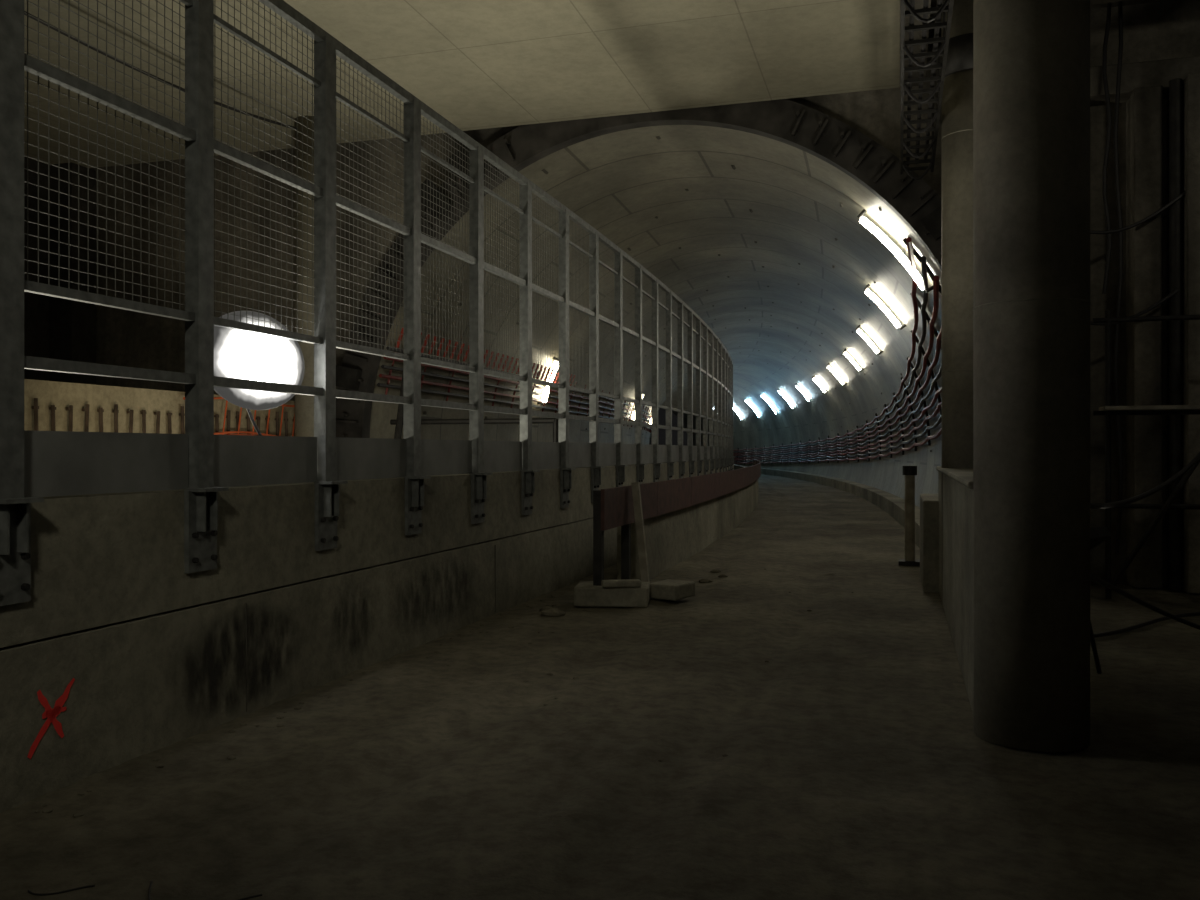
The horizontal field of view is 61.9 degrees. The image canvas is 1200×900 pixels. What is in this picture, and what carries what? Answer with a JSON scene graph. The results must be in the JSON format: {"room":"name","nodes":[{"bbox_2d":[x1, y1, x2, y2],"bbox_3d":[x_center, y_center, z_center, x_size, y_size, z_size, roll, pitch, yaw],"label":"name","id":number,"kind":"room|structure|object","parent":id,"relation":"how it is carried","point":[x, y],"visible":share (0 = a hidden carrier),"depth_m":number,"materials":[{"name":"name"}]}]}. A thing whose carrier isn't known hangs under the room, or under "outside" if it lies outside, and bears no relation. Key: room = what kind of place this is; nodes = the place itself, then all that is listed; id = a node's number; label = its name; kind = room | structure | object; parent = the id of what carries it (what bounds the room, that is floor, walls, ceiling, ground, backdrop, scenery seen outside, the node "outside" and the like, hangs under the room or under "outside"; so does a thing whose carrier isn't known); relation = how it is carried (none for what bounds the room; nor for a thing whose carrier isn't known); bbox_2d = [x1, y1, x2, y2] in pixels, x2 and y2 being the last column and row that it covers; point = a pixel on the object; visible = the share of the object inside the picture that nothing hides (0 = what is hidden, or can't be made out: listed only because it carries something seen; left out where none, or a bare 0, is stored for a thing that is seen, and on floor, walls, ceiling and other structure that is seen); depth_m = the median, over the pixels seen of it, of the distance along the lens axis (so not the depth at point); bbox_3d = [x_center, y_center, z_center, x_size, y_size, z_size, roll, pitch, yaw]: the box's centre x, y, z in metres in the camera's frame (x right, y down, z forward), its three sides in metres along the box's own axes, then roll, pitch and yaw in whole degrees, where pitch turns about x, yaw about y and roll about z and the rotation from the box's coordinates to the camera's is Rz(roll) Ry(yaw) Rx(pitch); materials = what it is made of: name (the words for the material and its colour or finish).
{"room":"underground tunnel","nodes":[
{"label":"underground tunnel","id":0,"kind":"room"},
{"bbox_2d":[24,156,95,384],"bbox_3d":[-10.866,-1.700,8.585,0.650,7.000,16.300,0,0,17],"label":"wall","id":1,"kind":"structure","parent":0,"point":[54,327],"depth_m":15.87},
{"bbox_2d":[24,379,294,435],"bbox_3d":[-6.532,0.480,7.284,0.300,2.350,16.000,0,0,17],"label":"wall","id":2,"kind":"structure","parent":0,"point":[61,395],"depth_m":10.97,"materials":[{"name":"concrete"}]},
{"bbox_2d":[32,398,294,435],"bbox_3d":[-5.896,-0.323,8.754,0.044,0.409,12.459,0,0,17],"label":"stub","id":3,"kind":"object","parent":2,"relation":"attached to","point":[35,407],"visible":0.65,"depth_m":11.25,"materials":[{"name":"brown metal"}]},
{"bbox_2d":[183,397,294,435],"bbox_3d":[-4.470,-0.400,13.295,0.029,0.570,3.101,0,0,17],"label":"safety net","id":4,"kind":"object","parent":3,"relation":"attached to","point":[283,405],"visible":0.18,"depth_m":12.96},
{"bbox_2d":[187,572,465,705],"bbox_3d":[-1.731,1.260,7.462,0.010,0.680,4.300,0,0,17],"label":"graffiti","id":5,"kind":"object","parent":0,"point":[214,670],"depth_m":5.99,"materials":[{"name":"black paint"}]},
{"bbox_2d":[0,458,733,812],"bbox_3d":[-0.120,0.965,43.237,17.479,1.470,88.758,0,0,17],"label":"wall","id":6,"kind":"structure","parent":0,"point":[114,609],"depth_m":6.02,"materials":[{"name":"grey concrete"}]},
{"bbox_2d":[27,678,74,758],"bbox_3d":[-2.565,1.253,4.679,0.004,0.317,0.280,0,0,17],"label":"cross","id":7,"kind":"object","parent":6,"relation":"attached to","point":[51,714],"visible":1,"depth_m":4.67,"materials":[{"name":"paint"}]},
{"bbox_2d":[214,326,304,384],"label":"work lamp","id":8,"kind":"object","parent":6,"relation":"on","point":[238,354],"depth_m":6.32,"materials":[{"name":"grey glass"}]},
{"bbox_2d":[0,0,733,605],"bbox_3d":[0.801,-1.097,17.398,0.782,3.575,32.215,0,0,14],"label":"mesh fence","id":9,"kind":"object","parent":6,"relation":"on","point":[34,465],"visible":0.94,"depth_m":6.90,"materials":[{"name":"metal"}]},
{"bbox_2d":[24,0,899,167],"bbox_3d":[-4.775,-4.950,6.705,13.000,0.800,16.100,0,0,17],"label":"ceiling","id":10,"kind":"structure","parent":0,"point":[477,64],"depth_m":11.68,"materials":[{"name":"concrete"}]},
{"bbox_2d":[900,0,953,179],"bbox_3d":[2.600,-3.857,7.989,0.380,1.385,8.601,0,0,17],"label":"ladder","id":11,"kind":"object","parent":10,"relation":"hanging from","point":[933,65],"visible":1,"depth_m":9.12,"materials":[{"name":"metal"}]},
{"bbox_2d":[1090,1,1185,554],"bbox_3d":[5.802,-2.000,11.509,1.925,6.402,0.056,0,0,17],"label":"hanging cable","id":12,"kind":"object","parent":10,"relation":"hanging from","point":[1121,228],"visible":0.57,"depth_m":11.46,"materials":[{"name":"black rubber"}]},
{"bbox_2d":[0,565,1199,899],"bbox_3d":[-1.379,1.617,5.843,20.000,0.083,16.400,0,0,17],"label":"floor","id":13,"kind":"structure","parent":0,"point":[856,767],"depth_m":4.87,"materials":[{"name":"grey concrete"}]},
{"bbox_2d":[28,881,261,899],"bbox_3d":[-1.649,1.616,3.643,0.869,0.035,0.183,0,0,11],"label":"loose wire","id":14,"kind":"object","parent":13,"relation":"on","point":[151,882],"visible":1,"depth_m":3.64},
{"bbox_2d":[294,116,313,436],"bbox_3d":[-3.994,-1.475,13.831,0.442,6.150,0.442,0,0,17],"label":"concrete column","id":15,"kind":"structure","parent":13,"relation":"on","point":[304,404],"depth_m":13.62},
{"bbox_2d":[390,374,557,441],"bbox_3d":[-1.848,-0.300,13.866,2.583,3.813,0.392,0,0,17],"label":"brace","id":16,"kind":"object","parent":13,"relation":"on","point":[398,422],"visible":0.42,"depth_m":14.03,"materials":[{"name":"metal"}]},
{"bbox_2d":[574,579,694,607],"bbox_3d":[0.394,1.452,10.454,1.449,0.275,0.769,0,0,-22],"label":"base block","id":17,"kind":"object","parent":13,"relation":"on","point":[623,592],"visible":1,"depth_m":10.12,"materials":[{"name":"grey concrete"}]},
{"bbox_2d":[631,482,649,582],"bbox_3d":[0.455,0.980,11.087,0.210,1.252,0.060,0,0,17],"label":"leaning timber","id":18,"kind":"object","parent":13,"relation":"on","point":[636,494],"visible":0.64,"depth_m":11.06,"materials":[{"name":"brown wood"}]},
{"bbox_2d":[939,0,972,605],"bbox_3d":[3.793,-1.550,10.242,0.617,6.300,0.617,0,0,17],"label":"concrete column","id":19,"kind":"structure","parent":13,"relation":"on","point":[957,98],"depth_m":10.05,"materials":[{"name":"concrete"}]},
{"bbox_2d":[973,0,1090,751],"bbox_3d":[2.409,-1.550,5.594,0.602,6.300,0.602,0,0,17],"label":"concrete column","id":20,"kind":"structure","parent":13,"relation":"on","point":[1031,58],"depth_m":5.33,"materials":[{"name":"grey concrete"}]},
{"bbox_2d":[1090,451,1199,637],"bbox_3d":[5.301,0.484,7.793,6.538,2.205,2.836,0,0,-42],"label":"hose","id":21,"kind":"object","parent":13,"relation":"on","point":[1177,617],"visible":0.77,"depth_m":7.59,"materials":[{"name":"black rubber"}]},
{"bbox_2d":[1092,310,1199,598],"bbox_3d":[5.910,0.050,10.129,1.500,3.100,1.200,0,0,17],"label":"frame","id":22,"kind":"object","parent":13,"relation":"on","point":[1107,410],"visible":0.92,"depth_m":10.68,"materials":[{"name":"metal"}]},
{"bbox_3d":[-6.753,-1.475,4.636,0.442,6.150,0.442,0,0,17],"label":"concrete column","id":23,"kind":"structure","parent":13,"relation":"on","visible":0},
{"bbox_2d":[24,11,296,129],"bbox_3d":[-5.432,-4.060,9.243,0.117,0.760,9.620,0,0,17],"label":"hanging cable","id":24,"kind":"object","parent":23,"relation":"hanging from","point":[33,18],"visible":0.49,"depth_m":10.85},
{"bbox_2d":[336,99,940,507],"bbox_3d":[3.139,-0.815,54.447,28.506,8.210,80.205,0,0,17],"label":"lining","id":25,"kind":"object","parent":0,"point":[748,213],"visible":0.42,"depth_m":18.44,"materials":[{"name":"concrete"}]},
{"bbox_2d":[377,328,651,433],"bbox_3d":[0.605,-1.347,36.879,1.665,1.016,44.394,0,0,8],"label":"cable","id":26,"kind":"object","parent":25,"relation":"attached to","point":[390,368],"visible":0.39,"depth_m":19.10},
{"bbox_2d":[537,357,556,404],"bbox_3d":[-1.167,-1.577,22.803,0.538,1.107,0.126,0,0,13],"label":"tube light","id":27,"kind":"object","parent":25,"relation":"attached to","point":[545,392],"visible":0.76,"depth_m":22.77,"materials":[{"name":"beige glass"}]},
{"bbox_2d":[761,393,778,414],"bbox_3d":[10.472,-2.844,61.839,1.142,1.324,0.069,0,0,0],"label":"tube light","id":28,"kind":"object","parent":25,"relation":"attached to","point":[761,393],"visible":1,"depth_m":61.80,"materials":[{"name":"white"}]},
{"bbox_2d":[777,389,794,408],"bbox_3d":[10.402,-2.854,55.839,1.018,1.176,0.069,0,0,2],"label":"tube light","id":29,"kind":"object","parent":25,"relation":"attached to","point":[778,389],"visible":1,"depth_m":55.81,"materials":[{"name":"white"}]},
{"bbox_2d":[795,383,811,401],"bbox_3d":[10.135,-2.866,49.844,0.831,0.953,0.069,0,0,4],"label":"tube light","id":30,"kind":"object","parent":25,"relation":"attached to","point":[801,391],"visible":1,"depth_m":49.82,"materials":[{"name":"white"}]},
{"bbox_2d":[812,376,827,392],"bbox_3d":[9.661,-2.873,43.862,0.706,0.804,0.087,0,0,6],"label":"tube light","id":31,"kind":"object","parent":25,"relation":"attached to","point":[814,379],"visible":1,"depth_m":43.83,"materials":[{"name":"beige glass"}]},
{"bbox_2d":[733,237,940,464],"bbox_3d":[7.191,-0.783,49.818,16.968,4.223,72.569,0,0,17],"label":"cable","id":32,"kind":"object","parent":25,"relation":"attached to","point":[912,252],"visible":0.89,"depth_m":24.57,"materials":[{"name":"rubber"}]},
{"bbox_2d":[827,363,846,385],"bbox_3d":[8.977,-2.870,37.900,0.769,0.878,0.087,0,0,7],"label":"tube light","id":33,"kind":"object","parent":25,"relation":"attached to","point":[828,364],"visible":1,"depth_m":37.87,"materials":[{"name":"beige glass"}]},
{"bbox_2d":[843,349,863,371],"bbox_3d":[8.103,-2.874,31.963,0.674,0.766,0.087,0,0,9],"label":"tube light","id":34,"kind":"object","parent":25,"relation":"attached to","point":[846,354],"visible":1,"depth_m":31.94,"materials":[{"name":"beige"}]},
{"bbox_2d":[856,325,882,354],"bbox_3d":[7.025,-2.873,26.059,0.706,0.804,0.087,0,0,11],"label":"tube light","id":35,"kind":"object","parent":25,"relation":"attached to","point":[859,331],"visible":1,"depth_m":26.03,"materials":[{"name":"beige"}]},
{"bbox_2d":[864,284,905,329],"bbox_3d":[5.699,-2.866,20.002,0.831,0.953,0.087,0,0,13],"label":"tube light","id":36,"kind":"object","parent":25,"relation":"attached to","point":[868,292],"visible":1,"depth_m":19.98,"materials":[{"name":"beige"}]},
{"bbox_2d":[857,209,932,292],"bbox_3d":[4.231,-2.849,14.287,1.080,1.250,0.087,0,0,15],"label":"tube light","id":37,"kind":"object","parent":25,"relation":"attached to","point":[879,234],"visible":0.9,"depth_m":14.27,"materials":[{"name":"beige"}]},
{"bbox_2d":[89,0,1199,584],"bbox_3d":[0.963,0.150,13.649,20.000,11.500,0.001,0,0,17],"label":"wall","id":38,"kind":"structure","parent":0,"point":[1170,29],"depth_m":15.01,"materials":[{"name":"concrete"}]},
{"bbox_2d":[1090,56,1199,593],"bbox_3d":[7.744,-1.462,11.197,5.000,6.125,0.780,0,0,17],"label":"scaffolding","id":39,"kind":"object","parent":38,"relation":"attached to","point":[1144,85],"visible":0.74,"depth_m":11.52,"materials":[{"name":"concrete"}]},
{"bbox_2d":[613,474,920,577],"bbox_3d":[3.283,1.615,52.692,25.831,0.087,76.397,0,0,17],"label":"floor","id":40,"kind":"structure","parent":0,"point":[795,525],"depth_m":18.20,"materials":[{"name":"grey concrete"}]},
{"bbox_2d":[593,459,760,585],"bbox_3d":[3.701,0.983,26.600,0.886,1.165,33.645,0,0,11],"label":"barrier","id":41,"kind":"object","parent":40,"relation":"on","point":[612,507],"visible":0.98,"depth_m":11.95,"materials":[{"name":"wood"}]},
{"bbox_2d":[617,464,758,579],"bbox_3d":[4.639,1.240,35.311,1.894,0.920,47.463,0,0,8],"label":"wall","id":42,"kind":"structure","parent":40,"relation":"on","point":[671,538],"depth_m":14.80,"materials":[{"name":"concrete"}]},
{"bbox_2d":[761,468,919,547],"bbox_3d":[7.240,1.475,48.831,15.782,0.450,68.682,0,0,17],"label":"kerb","id":43,"kind":"object","parent":40,"relation":"on","point":[893,505],"visible":0.51,"depth_m":31.91,"materials":[{"name":"concrete"}]},
{"bbox_2d":[899,466,919,565],"bbox_3d":[4.320,0.910,13.947,0.300,1.380,0.300,0,0,17],"label":"marker post","id":44,"kind":"object","parent":40,"relation":"on","point":[909,472],"visible":0.94,"depth_m":13.88,"materials":[{"name":"black metal"}]},
{"bbox_2d":[920,466,972,712],"bbox_3d":[3.403,0.905,9.498,0.560,1.440,7.550,0,0,17],"label":"wall","id":45,"kind":"structure","parent":0,"point":[957,482],"depth_m":8.05,"materials":[{"name":"concrete"}]},
{"bbox_2d":[900,0,1169,86],"bbox_3d":[4.804,-5.050,3.831,7.000,1.000,16.100,0,0,17],"label":"ceiling beams","id":46,"kind":"structure","parent":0,"point":[1094,4],"depth_m":11.28,"materials":[{"name":"black metal"}]}
]}

